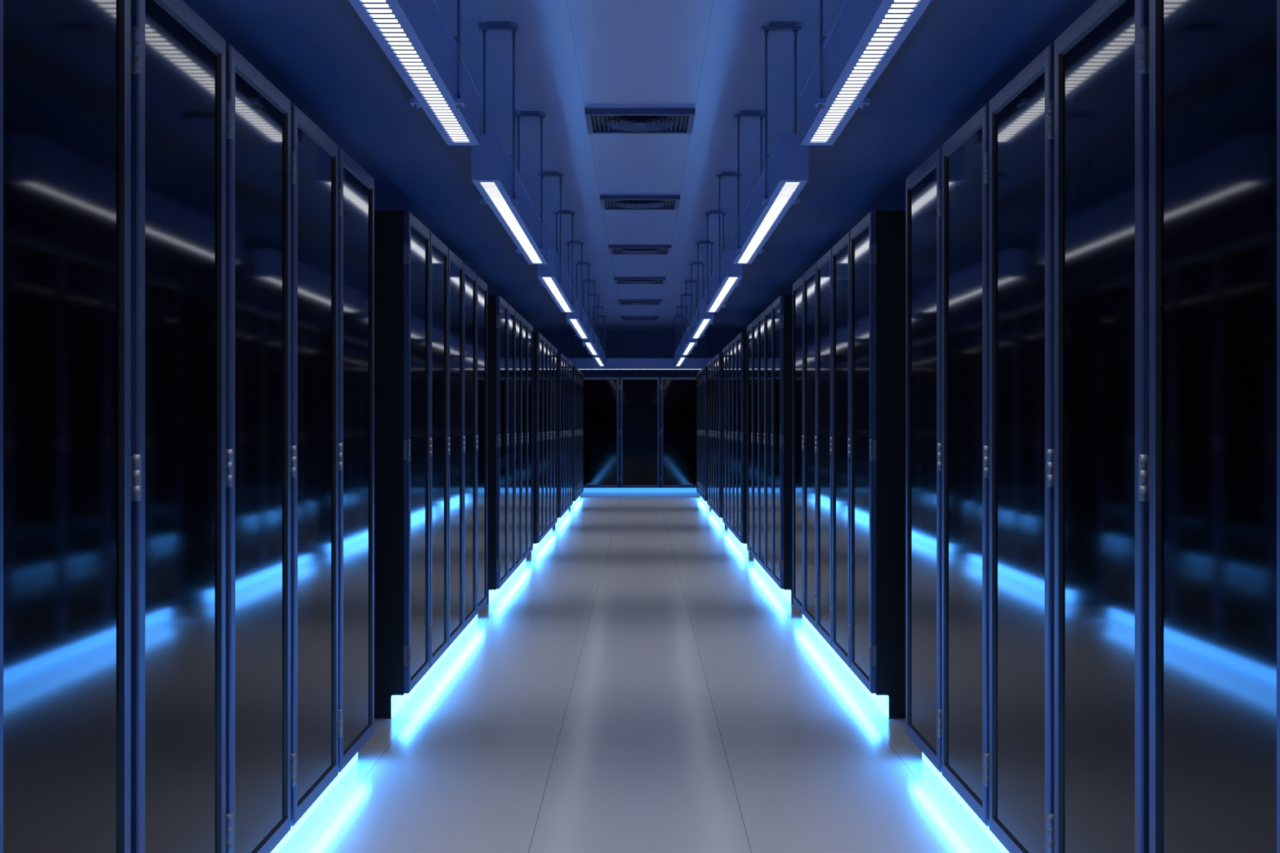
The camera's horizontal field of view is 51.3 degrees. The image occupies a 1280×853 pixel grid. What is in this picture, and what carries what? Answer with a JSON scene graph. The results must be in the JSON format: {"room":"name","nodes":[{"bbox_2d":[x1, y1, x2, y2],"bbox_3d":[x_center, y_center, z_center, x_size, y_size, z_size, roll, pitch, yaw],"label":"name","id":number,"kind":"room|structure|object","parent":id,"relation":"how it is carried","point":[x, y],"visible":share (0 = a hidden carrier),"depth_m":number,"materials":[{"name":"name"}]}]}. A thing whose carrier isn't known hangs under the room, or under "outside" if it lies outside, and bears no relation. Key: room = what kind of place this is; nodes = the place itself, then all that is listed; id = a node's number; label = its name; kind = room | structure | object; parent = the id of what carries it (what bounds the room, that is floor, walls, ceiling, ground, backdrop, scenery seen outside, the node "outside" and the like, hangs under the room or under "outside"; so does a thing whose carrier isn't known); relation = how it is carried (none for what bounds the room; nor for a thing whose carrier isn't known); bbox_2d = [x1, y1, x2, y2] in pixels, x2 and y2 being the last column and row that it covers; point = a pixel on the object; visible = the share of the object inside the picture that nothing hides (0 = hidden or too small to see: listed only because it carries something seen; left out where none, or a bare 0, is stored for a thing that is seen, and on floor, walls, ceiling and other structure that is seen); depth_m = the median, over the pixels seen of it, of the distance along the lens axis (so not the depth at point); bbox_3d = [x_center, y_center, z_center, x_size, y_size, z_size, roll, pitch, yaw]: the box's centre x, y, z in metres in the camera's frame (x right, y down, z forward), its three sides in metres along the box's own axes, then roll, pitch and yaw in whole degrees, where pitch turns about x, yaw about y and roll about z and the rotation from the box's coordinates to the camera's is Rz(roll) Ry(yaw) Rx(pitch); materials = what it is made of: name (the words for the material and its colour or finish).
{"room":"server room","nodes":[
{"label":"server room","id":0,"kind":"room"},
{"bbox_2d":[620,315,658,320],"bbox_3d":[0.000,-1.902,23.410,0.666,0.036,0.540,0,0,0],"label":"ceiling vent","id":1,"kind":"object","parent":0,"point":[623,317],"depth_m":23.14,"materials":[{"name":"grey metal"}]},
{"bbox_2d":[279,493,1000,852],"bbox_3d":[0.000,1.312,10.275,5.500,0.100,32.950,0,0,0],"label":"floor","id":2,"kind":"structure","parent":0,"point":[639,683],"depth_m":5.45,"materials":[{"name":"tile"}]},
{"bbox_2d":[0,0,130,852],"bbox_3d":[-1.501,0.112,2.340,1.017,2.100,0.598,0,0,0],"label":"rack","id":3,"kind":"object","parent":2,"relation":"on","point":[65,64],"visible":1,"depth_m":2.33,"materials":[{"name":"black metal"}]},
{"bbox_2d":[130,0,226,852],"bbox_3d":[-1.501,0.112,2.940,1.017,2.100,0.598,0,0,0],"label":"rack","id":4,"kind":"object","parent":2,"relation":"on","point":[178,60],"visible":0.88,"depth_m":2.89,"materials":[{"name":"black metal"}]},
{"bbox_2d":[226,43,290,852],"bbox_3d":[-1.501,0.112,3.540,1.017,2.100,0.598,0,0,0],"label":"rack","id":5,"kind":"object","parent":2,"relation":"on","point":[258,114],"visible":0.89,"depth_m":3.49,"materials":[{"name":"black glass"}]},
{"bbox_2d":[271,752,357,852],"bbox_3d":[-1.532,1.212,3.540,0.930,0.099,3.000,0,0,0],"label":"plinth","id":6,"kind":"object","parent":2,"relation":"on","point":[280,846],"visible":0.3,"depth_m":4.35,"materials":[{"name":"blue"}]},
{"bbox_2d":[290,102,337,826],"bbox_3d":[-1.501,0.112,4.140,1.017,2.100,0.598,0,0,0],"label":"rack","id":7,"kind":"object","parent":2,"relation":"on","point":[313,153],"visible":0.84,"depth_m":4.12,"materials":[{"name":"black glass"}]},
{"bbox_2d":[337,146,374,773],"bbox_3d":[-1.501,0.112,4.740,1.017,2.100,0.598,0,0,0],"label":"rack","id":8,"kind":"object","parent":2,"relation":"on","point":[356,187],"visible":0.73,"depth_m":4.72,"materials":[{"name":"black glass"}]},
{"bbox_2d":[374,209,429,695],"bbox_3d":[-1.501,0.112,6.060,1.017,2.100,0.598,0,0,0],"label":"rack","id":9,"kind":"object","parent":2,"relation":"on","point":[402,242],"visible":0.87,"depth_m":5.76,"materials":[{"name":"black metal"}]},
{"bbox_2d":[374,614,477,718],"bbox_3d":[-1.532,1.212,7.260,0.930,0.099,3.000,0,0,0],"label":"plinth","id":10,"kind":"object","parent":2,"relation":"on","point":[385,706],"visible":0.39,"depth_m":5.84,"materials":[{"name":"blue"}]},
{"bbox_2d":[429,231,448,668],"bbox_3d":[-1.501,0.112,6.660,1.017,2.100,0.598,0,0,0],"label":"rack","id":11,"kind":"object","parent":2,"relation":"on","point":[438,251],"visible":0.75,"depth_m":6.65,"materials":[{"name":"black glass"}]},
{"bbox_2d":[448,248,462,647],"bbox_3d":[-1.501,0.112,7.260,1.017,2.100,0.598,0,0,0],"label":"rack","id":12,"kind":"object","parent":2,"relation":"on","point":[455,263],"visible":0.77,"depth_m":7.27,"materials":[{"name":"black glass"}]},
{"bbox_2d":[462,262,475,630],"bbox_3d":[-1.501,0.112,7.860,1.017,2.100,0.598,0,0,0],"label":"rack","id":13,"kind":"object","parent":2,"relation":"on","point":[468,275],"visible":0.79,"depth_m":7.82,"materials":[{"name":"black glass"}]},
{"bbox_2d":[475,274,487,615],"bbox_3d":[-1.501,0.112,8.460,1.017,2.100,0.598,0,0,0],"label":"rack","id":14,"kind":"object","parent":2,"relation":"on","point":[481,286],"visible":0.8,"depth_m":8.46,"materials":[{"name":"black glass"}]},
{"bbox_2d":[487,294,507,590],"bbox_3d":[-1.501,0.112,9.780,1.017,2.100,0.598,0,0,0],"label":"rack","id":15,"kind":"object","parent":2,"relation":"on","point":[497,307],"visible":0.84,"depth_m":9.50,"materials":[{"name":"black metal"}]},
{"bbox_2d":[486,559,525,604],"bbox_3d":[-1.532,1.212,10.980,0.930,0.099,3.000,0,0,0],"label":"plinth","id":16,"kind":"object","parent":2,"relation":"on","point":[491,594],"visible":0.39,"depth_m":9.93,"materials":[{"name":"blue"}]},
{"bbox_2d":[507,303,515,578],"bbox_3d":[-1.501,0.112,10.380,1.017,2.100,0.598,0,0,0],"label":"rack","id":17,"kind":"object","parent":2,"relation":"on","point":[511,312],"visible":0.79,"depth_m":10.45,"materials":[{"name":"black metal"}]},
{"bbox_2d":[515,310,521,569],"bbox_3d":[-1.501,0.112,10.980,1.017,2.100,0.598,0,0,0],"label":"rack","id":18,"kind":"object","parent":2,"relation":"on","point":[517,317],"visible":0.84,"depth_m":11.01,"materials":[{"name":"black metal"}]},
{"bbox_2d":[521,316,527,562],"bbox_3d":[-1.501,0.112,11.580,1.017,2.100,0.598,0,0,0],"label":"rack","id":19,"kind":"object","parent":2,"relation":"on","point":[524,322],"visible":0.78,"depth_m":11.63,"materials":[{"name":"black metal"}]},
{"bbox_2d":[527,321,533,555],"bbox_3d":[-1.501,0.112,12.180,1.017,2.100,0.598,0,0,0],"label":"rack","id":20,"kind":"object","parent":2,"relation":"on","point":[530,328],"visible":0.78,"depth_m":12.24,"materials":[{"name":"black metal"}]},
{"bbox_2d":[533,332,542,543],"bbox_3d":[-1.501,0.112,13.500,1.017,2.100,0.598,0,0,0],"label":"rack","id":21,"kind":"object","parent":2,"relation":"on","point":[537,336],"visible":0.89,"depth_m":13.22,"materials":[{"name":"black metal"}]},
{"bbox_2d":[529,528,551,554],"bbox_3d":[-1.532,1.212,14.700,0.930,0.099,3.000,0,0,0],"label":"plinth","id":22,"kind":"object","parent":2,"relation":"on","point":[535,545],"visible":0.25,"depth_m":13.88,"materials":[{"name":"blue"}]},
{"bbox_2d":[542,336,546,537],"bbox_3d":[-1.501,0.112,14.100,1.017,2.100,0.598,0,0,0],"label":"rack","id":23,"kind":"object","parent":2,"relation":"on","point":[544,340],"visible":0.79,"depth_m":14.13,"materials":[{"name":"black metal"}]},
{"bbox_2d":[546,340,551,533],"bbox_3d":[-1.501,0.112,14.700,1.017,2.100,0.598,0,0,0],"label":"rack","id":24,"kind":"object","parent":2,"relation":"on","point":[548,344],"visible":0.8,"depth_m":14.76,"materials":[{"name":"black metal"}]},
{"bbox_2d":[551,343,554,528],"bbox_3d":[-1.501,0.112,15.300,1.017,2.100,0.598,0,0,0],"label":"rack","id":25,"kind":"object","parent":2,"relation":"on","point":[552,345],"visible":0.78,"depth_m":15.31,"materials":[{"name":"black metal"}]},
{"bbox_2d":[554,346,557,524],"bbox_3d":[-1.501,0.112,15.900,1.017,2.100,0.598,0,0,0],"label":"rack","id":26,"kind":"object","parent":2,"relation":"on","point":[555,348],"visible":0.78,"depth_m":15.90,"materials":[{"name":"black metal"}]},
{"bbox_2d":[557,352,564,518],"bbox_3d":[-1.501,0.112,17.220,1.017,2.100,0.598,0,0,0],"label":"rack","id":27,"kind":"object","parent":2,"relation":"on","point":[560,356],"visible":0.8,"depth_m":16.94,"materials":[{"name":"black metal"}]},
{"bbox_2d":[554,508,568,525],"bbox_3d":[-1.532,1.212,18.420,0.930,0.099,3.000,0,0,0],"label":"plinth","id":28,"kind":"object","parent":2,"relation":"on","point":[559,518],"visible":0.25,"depth_m":17.87,"materials":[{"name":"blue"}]},
{"bbox_2d":[564,355,566,513],"bbox_3d":[-1.501,0.112,17.820,1.017,2.100,0.598,0,0,0],"label":"rack","id":29,"kind":"object","parent":2,"relation":"on","point":[565,357],"visible":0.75,"depth_m":17.99,"materials":[{"name":"black metal"}]},
{"bbox_2d":[566,358,568,511],"bbox_3d":[-1.501,0.112,18.420,1.017,2.100,0.598,0,0,0],"label":"rack","id":30,"kind":"object","parent":2,"relation":"on","point":[567,360],"visible":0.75,"depth_m":18.60,"materials":[{"name":"black metal"}]},
{"bbox_2d":[568,360,570,507],"bbox_3d":[-1.501,0.112,19.020,1.017,2.100,0.598,0,0,0],"label":"rack","id":31,"kind":"object","parent":2,"relation":"on","point":[569,361],"visible":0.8,"depth_m":19.03,"materials":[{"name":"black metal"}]},
{"bbox_2d":[570,362,573,506],"bbox_3d":[-1.501,0.112,19.620,1.017,2.100,0.598,0,0,0],"label":"rack","id":32,"kind":"object","parent":2,"relation":"on","point":[571,364],"visible":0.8,"depth_m":19.71,"materials":[{"name":"black metal"}]},
{"bbox_2d":[573,365,577,501],"bbox_3d":[-1.501,0.112,20.940,1.017,2.100,0.598,0,0,0],"label":"rack","id":33,"kind":"object","parent":2,"relation":"on","point":[575,368],"visible":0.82,"depth_m":20.66,"materials":[{"name":"black metal"}]},
{"bbox_2d":[577,368,578,498],"bbox_3d":[-1.501,0.112,21.540,1.017,2.100,0.598,0,0,0],"label":"rack","id":34,"kind":"object","parent":2,"relation":"on","point":[577,368],"visible":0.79,"depth_m":21.52,"materials":[{"name":"black metal"}]},
{"bbox_2d":[578,369,580,496],"bbox_3d":[-1.501,0.112,22.140,1.017,2.100,0.598,0,0,0],"label":"rack","id":35,"kind":"object","parent":2,"relation":"on","point":[579,370],"visible":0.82,"depth_m":22.10,"materials":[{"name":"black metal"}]},
{"bbox_2d":[580,371,582,494],"bbox_3d":[-1.501,0.112,22.740,1.017,2.100,0.598,0,0,0],"label":"rack","id":36,"kind":"object","parent":2,"relation":"on","point":[580,371],"visible":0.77,"depth_m":22.70,"materials":[{"name":"black metal"}]},
{"bbox_2d":[582,373,583,493],"bbox_3d":[-1.501,0.112,23.340,1.017,2.100,0.598,0,0,0],"label":"rack","id":37,"kind":"object","parent":2,"relation":"on","point":[582,373],"visible":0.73,"depth_m":23.35,"materials":[{"name":"black metal"}]},
{"bbox_2d":[583,377,619,487],"bbox_3d":[-0.770,0.112,25.801,0.768,2.100,1.017,0,0,0],"label":"rack","id":38,"kind":"object","parent":2,"relation":"on","point":[601,394],"visible":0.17,"depth_m":25.31,"materials":[{"name":"black glass"}]},
{"bbox_2d":[582,487,697,493],"bbox_3d":[0.000,1.212,25.832,5.390,0.099,0.930,0,0,0],"label":"plinth","id":39,"kind":"object","parent":2,"relation":"on","point":[586,490],"visible":0.25,"depth_m":25.36,"materials":[{"name":"blue"}]},
{"bbox_2d":[619,377,660,487],"bbox_3d":[0.000,0.112,25.801,0.768,2.100,1.017,0,0,0],"label":"rack","id":40,"kind":"object","parent":2,"relation":"on","point":[639,397],"visible":1,"depth_m":25.31,"materials":[{"name":"black glass"}]},
{"bbox_2d":[660,377,696,487],"bbox_3d":[0.770,0.112,25.801,0.768,2.100,1.017,0,0,0],"label":"rack","id":41,"kind":"object","parent":2,"relation":"on","point":[677,394],"visible":0.95,"depth_m":25.31,"materials":[{"name":"black glass"}]},
{"bbox_2d":[696,373,697,493],"bbox_3d":[1.501,0.112,23.340,1.017,2.100,0.598,0,0,0],"label":"rack","id":42,"kind":"object","parent":2,"relation":"on","point":[697,373],"visible":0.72,"depth_m":23.35,"materials":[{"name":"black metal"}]},
{"bbox_2d":[697,371,699,494],"bbox_3d":[1.501,0.112,22.740,1.017,2.100,0.598,0,0,0],"label":"rack","id":43,"kind":"object","parent":2,"relation":"on","point":[699,371],"visible":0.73,"depth_m":22.70,"materials":[{"name":"black metal"}]},
{"bbox_2d":[699,369,701,496],"bbox_3d":[1.501,0.112,22.140,1.017,2.100,0.598,0,0,0],"label":"rack","id":44,"kind":"object","parent":2,"relation":"on","point":[700,370],"visible":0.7,"depth_m":22.10,"materials":[{"name":"black metal"}]},
{"bbox_2d":[701,368,702,498],"bbox_3d":[1.501,0.112,21.540,1.017,2.100,0.598,0,0,0],"label":"rack","id":45,"kind":"object","parent":2,"relation":"on","point":[702,368],"visible":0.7,"depth_m":21.52,"materials":[{"name":"black metal"}]},
{"bbox_2d":[702,365,706,501],"bbox_3d":[1.501,0.112,20.940,1.017,2.100,0.598,0,0,0],"label":"rack","id":46,"kind":"object","parent":2,"relation":"on","point":[704,368],"visible":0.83,"depth_m":20.66,"materials":[{"name":"black metal"}]},
{"bbox_2d":[706,362,709,506],"bbox_3d":[1.501,0.112,19.620,1.017,2.100,0.598,0,0,0],"label":"rack","id":47,"kind":"object","parent":2,"relation":"on","point":[708,364],"visible":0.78,"depth_m":19.71,"materials":[{"name":"black metal"}]},
{"bbox_2d":[709,360,711,507],"bbox_3d":[1.501,0.112,19.020,1.017,2.100,0.598,0,0,0],"label":"rack","id":48,"kind":"object","parent":2,"relation":"on","point":[710,361],"visible":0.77,"depth_m":19.03,"materials":[{"name":"black metal"}]},
{"bbox_2d":[711,358,713,511],"bbox_3d":[1.501,0.112,18.420,1.017,2.100,0.598,0,0,0],"label":"rack","id":49,"kind":"object","parent":2,"relation":"on","point":[712,360],"visible":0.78,"depth_m":18.60,"materials":[{"name":"black metal"}]},
{"bbox_2d":[713,355,715,513],"bbox_3d":[1.501,0.112,17.820,1.017,2.100,0.598,0,0,0],"label":"rack","id":50,"kind":"object","parent":2,"relation":"on","point":[714,357],"visible":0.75,"depth_m":17.99,"materials":[{"name":"black metal"}]},
{"bbox_2d":[711,508,725,525],"bbox_3d":[1.532,1.212,18.420,0.930,0.099,3.000,0,0,0],"label":"plinth","id":51,"kind":"object","parent":2,"relation":"on","point":[719,518],"visible":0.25,"depth_m":17.87,"materials":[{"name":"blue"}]},
{"bbox_2d":[715,352,722,518],"bbox_3d":[1.501,0.112,17.220,1.017,2.100,0.598,0,0,0],"label":"rack","id":52,"kind":"object","parent":2,"relation":"on","point":[719,356],"visible":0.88,"depth_m":16.94,"materials":[{"name":"black metal"}]},
{"bbox_2d":[722,346,725,524],"bbox_3d":[1.501,0.112,15.900,1.017,2.100,0.598,0,0,0],"label":"rack","id":53,"kind":"object","parent":2,"relation":"on","point":[724,348],"visible":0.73,"depth_m":15.90,"materials":[{"name":"black metal"}]},
{"bbox_2d":[725,343,728,528],"bbox_3d":[1.501,0.112,15.300,1.017,2.100,0.598,0,0,0],"label":"rack","id":54,"kind":"object","parent":2,"relation":"on","point":[727,345],"visible":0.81,"depth_m":15.31,"materials":[{"name":"black metal"}]},
{"bbox_2d":[728,340,733,533],"bbox_3d":[1.501,0.112,14.700,1.017,2.100,0.598,0,0,0],"label":"rack","id":55,"kind":"object","parent":2,"relation":"on","point":[731,344],"visible":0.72,"depth_m":14.76,"materials":[{"name":"black metal"}]},
{"bbox_2d":[733,336,737,537],"bbox_3d":[1.501,0.112,14.100,1.017,2.100,0.598,0,0,0],"label":"rack","id":56,"kind":"object","parent":2,"relation":"on","point":[735,340],"visible":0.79,"depth_m":14.13,"materials":[{"name":"black metal"}]},
{"bbox_2d":[728,528,750,554],"bbox_3d":[1.532,1.212,14.700,0.930,0.099,3.000,0,0,0],"label":"plinth","id":57,"kind":"object","parent":2,"relation":"on","point":[744,545],"visible":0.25,"depth_m":13.88,"materials":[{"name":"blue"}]},
{"bbox_2d":[737,332,746,543],"bbox_3d":[1.501,0.112,13.500,1.017,2.100,0.598,0,0,0],"label":"rack","id":58,"kind":"object","parent":2,"relation":"on","point":[742,336],"visible":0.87,"depth_m":13.22,"materials":[{"name":"black metal"}]},
{"bbox_2d":[746,321,752,555],"bbox_3d":[1.501,0.112,12.180,1.017,2.100,0.598,0,0,0],"label":"rack","id":59,"kind":"object","parent":2,"relation":"on","point":[749,328],"visible":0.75,"depth_m":12.24,"materials":[{"name":"black metal"}]},
{"bbox_2d":[752,316,758,562],"bbox_3d":[1.501,0.112,11.580,1.017,2.100,0.598,0,0,0],"label":"rack","id":60,"kind":"object","parent":2,"relation":"on","point":[755,322],"visible":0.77,"depth_m":11.63,"materials":[{"name":"black glass"}]},
{"bbox_2d":[758,310,764,569],"bbox_3d":[1.501,0.112,10.980,1.017,2.100,0.598,0,0,0],"label":"rack","id":61,"kind":"object","parent":2,"relation":"on","point":[762,317],"visible":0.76,"depth_m":11.01,"materials":[{"name":"black metal"}]},
{"bbox_2d":[764,303,772,578],"bbox_3d":[1.501,0.112,10.380,1.017,2.100,0.598,0,0,0],"label":"rack","id":62,"kind":"object","parent":2,"relation":"on","point":[768,312],"visible":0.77,"depth_m":10.45,"materials":[{"name":"black metal"}]},
{"bbox_2d":[754,559,793,604],"bbox_3d":[1.532,1.212,10.980,0.930,0.099,3.000,0,0,0],"label":"plinth","id":63,"kind":"object","parent":2,"relation":"on","point":[788,594],"visible":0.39,"depth_m":9.93,"materials":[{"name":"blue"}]},
{"bbox_2d":[772,294,792,590],"bbox_3d":[1.501,0.112,9.780,1.017,2.100,0.598,0,0,0],"label":"rack","id":64,"kind":"object","parent":2,"relation":"on","point":[782,307],"visible":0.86,"depth_m":9.50,"materials":[{"name":"black metal"}]},
{"bbox_2d":[792,274,804,615],"bbox_3d":[1.501,0.112,8.460,1.017,2.100,0.598,0,0,0],"label":"rack","id":65,"kind":"object","parent":2,"relation":"on","point":[798,286],"visible":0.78,"depth_m":8.51,"materials":[{"name":"black metal"}]},
{"bbox_2d":[804,262,817,630],"bbox_3d":[1.501,0.112,7.860,1.017,2.100,0.598,0,0,0],"label":"rack","id":66,"kind":"object","parent":2,"relation":"on","point":[811,275],"visible":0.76,"depth_m":7.86,"materials":[{"name":"black glass"}]},
{"bbox_2d":[817,248,831,647],"bbox_3d":[1.501,0.112,7.260,1.017,2.100,0.598,0,0,0],"label":"rack","id":67,"kind":"object","parent":2,"relation":"on","point":[824,263],"visible":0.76,"depth_m":7.30,"materials":[{"name":"black glass"}]},
{"bbox_2d":[831,231,850,668],"bbox_3d":[1.501,0.112,6.660,1.017,2.100,0.598,0,0,0],"label":"rack","id":68,"kind":"object","parent":2,"relation":"on","point":[841,251],"visible":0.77,"depth_m":6.65,"materials":[{"name":"black glass"}]},
{"bbox_2d":[802,614,905,718],"bbox_3d":[1.532,1.212,7.260,0.930,0.099,3.000,0,0,0],"label":"plinth","id":69,"kind":"object","parent":2,"relation":"on","point":[891,706],"visible":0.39,"depth_m":5.84,"materials":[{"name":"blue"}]},
{"bbox_2d":[850,209,905,695],"bbox_3d":[1.501,0.112,6.060,1.017,2.100,0.598,0,0,0],"label":"rack","id":70,"kind":"object","parent":2,"relation":"on","point":[877,242],"visible":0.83,"depth_m":5.76,"materials":[{"name":"black metal"}]},
{"bbox_2d":[905,146,942,773],"bbox_3d":[1.501,0.112,4.740,1.017,2.100,0.598,0,0,0],"label":"rack","id":71,"kind":"object","parent":2,"relation":"on","point":[923,187],"visible":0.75,"depth_m":4.75,"materials":[{"name":"black glass"}]},
{"bbox_2d":[922,752,1008,852],"bbox_3d":[1.532,1.212,3.540,0.930,0.099,3.000,0,0,0],"label":"plinth","id":72,"kind":"object","parent":2,"relation":"on","point":[999,846],"visible":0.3,"depth_m":4.35,"materials":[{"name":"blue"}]},
{"bbox_2d":[942,102,989,826],"bbox_3d":[1.501,0.112,4.140,1.017,2.100,0.598,0,0,0],"label":"rack","id":73,"kind":"object","parent":2,"relation":"on","point":[966,153],"visible":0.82,"depth_m":4.13,"materials":[{"name":"black glass"}]},
{"bbox_2d":[989,43,1053,852],"bbox_3d":[1.501,0.112,3.540,1.017,2.100,0.598,0,0,0],"label":"rack","id":74,"kind":"object","parent":2,"relation":"on","point":[1021,114],"visible":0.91,"depth_m":3.51,"materials":[{"name":"black glass"}]},
{"bbox_2d":[1053,0,1149,852],"bbox_3d":[1.501,0.112,2.940,1.017,2.100,0.598,0,0,0],"label":"rack","id":75,"kind":"object","parent":2,"relation":"on","point":[1101,60],"visible":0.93,"depth_m":2.90,"materials":[{"name":"black metal"}]},
{"bbox_2d":[1149,0,1279,852],"bbox_3d":[1.501,0.112,2.340,1.017,2.100,0.598,0,0,0],"label":"rack","id":76,"kind":"object","parent":2,"relation":"on","point":[1215,64],"visible":1,"depth_m":2.35,"materials":[{"name":"black metal"}]},
{"bbox_2d":[182,0,1097,330],"bbox_3d":[0.000,-1.970,10.275,5.500,0.100,32.950,0,0,0],"label":"ceiling","id":77,"kind":"structure","parent":0,"point":[572,56],"depth_m":8.12,"materials":[{"name":"blue paint"}]},
{"bbox_2d":[348,0,480,145],"bbox_3d":[-0.671,-1.487,3.570,0.190,0.866,3.006,0,0,0],"label":"ceiling light","id":78,"kind":"object","parent":77,"relation":"hanging from","point":[416,37],"visible":1,"depth_m":4.08,"materials":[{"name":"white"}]},
{"bbox_2d":[471,21,547,264],"bbox_3d":[-0.671,-1.487,7.290,0.190,0.866,3.006,0,0,0],"label":"ceiling light","id":79,"kind":"object","parent":77,"relation":"hanging from","point":[495,175],"visible":1,"depth_m":6.35,"materials":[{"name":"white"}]},
{"bbox_2d":[537,171,575,312],"bbox_3d":[-0.671,-1.487,11.010,0.190,0.866,3.006,0,0,0],"label":"ceiling light","id":80,"kind":"object","parent":77,"relation":"hanging from","point":[553,276],"visible":0.98,"depth_m":10.35,"materials":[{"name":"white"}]},
{"bbox_2d":[565,240,591,338],"bbox_3d":[-0.671,-1.487,14.730,0.190,0.866,3.006,0,0,0],"label":"ceiling light","id":81,"kind":"object","parent":77,"relation":"hanging from","point":[579,320],"visible":1,"depth_m":14.20,"materials":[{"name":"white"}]},
{"bbox_2d":[582,280,599,355],"bbox_3d":[-0.671,-1.487,18.450,0.190,0.866,3.006,0,0,0],"label":"ceiling light","id":82,"kind":"object","parent":77,"relation":"hanging from","point":[592,344],"visible":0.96,"depth_m":17.65,"materials":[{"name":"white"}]},
{"bbox_2d":[591,306,606,366],"bbox_3d":[-0.671,-1.487,22.170,0.190,0.866,3.006,0,0,0],"label":"ceiling light","id":83,"kind":"object","parent":77,"relation":"hanging from","point":[600,359],"visible":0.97,"depth_m":21.87,"materials":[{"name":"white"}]},
{"bbox_2d":[567,333,712,369],"bbox_3d":[0.000,-1.487,24.900,3.206,0.866,0.308,0,0,0],"label":"ceiling light","id":84,"kind":"object","parent":77,"relation":"hanging from","point":[580,363],"visible":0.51,"depth_m":24.78,"materials":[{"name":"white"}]},
{"bbox_2d":[673,306,688,366],"bbox_3d":[0.671,-1.487,22.170,0.190,0.866,3.006,0,0,0],"label":"ceiling light","id":85,"kind":"object","parent":77,"relation":"hanging from","point":[679,359],"visible":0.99,"depth_m":21.87,"materials":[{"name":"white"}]},
{"bbox_2d":[680,280,697,355],"bbox_3d":[0.671,-1.487,18.450,0.190,0.866,3.006,0,0,0],"label":"ceiling light","id":86,"kind":"object","parent":77,"relation":"hanging from","point":[687,344],"visible":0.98,"depth_m":17.65,"materials":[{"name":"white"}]},
{"bbox_2d":[688,240,714,338],"bbox_3d":[0.671,-1.487,14.730,0.190,0.866,3.006,0,0,0],"label":"ceiling light","id":87,"kind":"object","parent":77,"relation":"hanging from","point":[700,320],"visible":0.99,"depth_m":14.20,"materials":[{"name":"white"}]},
{"bbox_2d":[704,171,742,312],"bbox_3d":[0.671,-1.487,11.010,0.190,0.866,3.006,0,0,0],"label":"ceiling light","id":88,"kind":"object","parent":77,"relation":"hanging from","point":[726,276],"visible":0.97,"depth_m":10.32,"materials":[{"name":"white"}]},
{"bbox_2d":[732,21,808,264],"bbox_3d":[0.671,-1.487,7.290,0.190,0.866,3.006,0,0,0],"label":"ceiling light","id":89,"kind":"object","parent":77,"relation":"hanging from","point":[784,175],"visible":1,"depth_m":6.35,"materials":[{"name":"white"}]},
{"bbox_2d":[799,0,931,145],"bbox_3d":[0.671,-1.487,3.570,0.190,0.866,3.006,0,0,0],"label":"ceiling light","id":90,"kind":"object","parent":77,"relation":"hanging from","point":[863,37],"visible":1,"depth_m":4.08,"materials":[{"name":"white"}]},
{"bbox_2d":[533,330,746,377],"bbox_3d":[0.000,-0.329,26.800,5.500,3.382,0.100,0,0,0],"label":"wall","id":91,"kind":"structure","parent":0,"point":[619,344],"depth_m":26.75,"materials":[{"name":"blue paint"}]},
{"bbox_2d":[584,108,695,133],"bbox_3d":[0.000,-1.902,8.310,0.666,0.036,0.540,0,0,0],"label":"ceiling vent","id":92,"kind":"object","parent":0,"point":[598,121],"depth_m":8.30,"materials":[{"name":"grey metal"}]},
{"bbox_2d":[600,195,679,209],"bbox_3d":[0.000,-1.902,11.330,0.666,0.036,0.540,0,0,0],"label":"ceiling vent","id":93,"kind":"object","parent":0,"point":[607,202],"depth_m":11.30,"materials":[{"name":"grey metal"}]},
{"bbox_2d":[608,244,671,254],"bbox_3d":[0.000,-1.902,14.350,0.666,0.036,0.540,0,0,0],"label":"ceiling vent","id":94,"kind":"object","parent":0,"point":[613,249],"depth_m":14.28,"materials":[{"name":"grey metal"}]},
{"bbox_2d":[613,276,666,284],"bbox_3d":[0.000,-1.902,17.370,0.666,0.036,0.540,0,0,0],"label":"ceiling vent","id":95,"kind":"object","parent":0,"point":[618,280],"depth_m":17.24,"materials":[{"name":"grey metal"}]},
{"bbox_2d":[617,299,662,305],"bbox_3d":[0.000,-1.902,20.390,0.666,0.036,0.540,0,0,0],"label":"ceiling vent","id":96,"kind":"object","parent":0,"point":[620,302],"depth_m":20.32,"materials":[{"name":"grey metal"}]}
]}

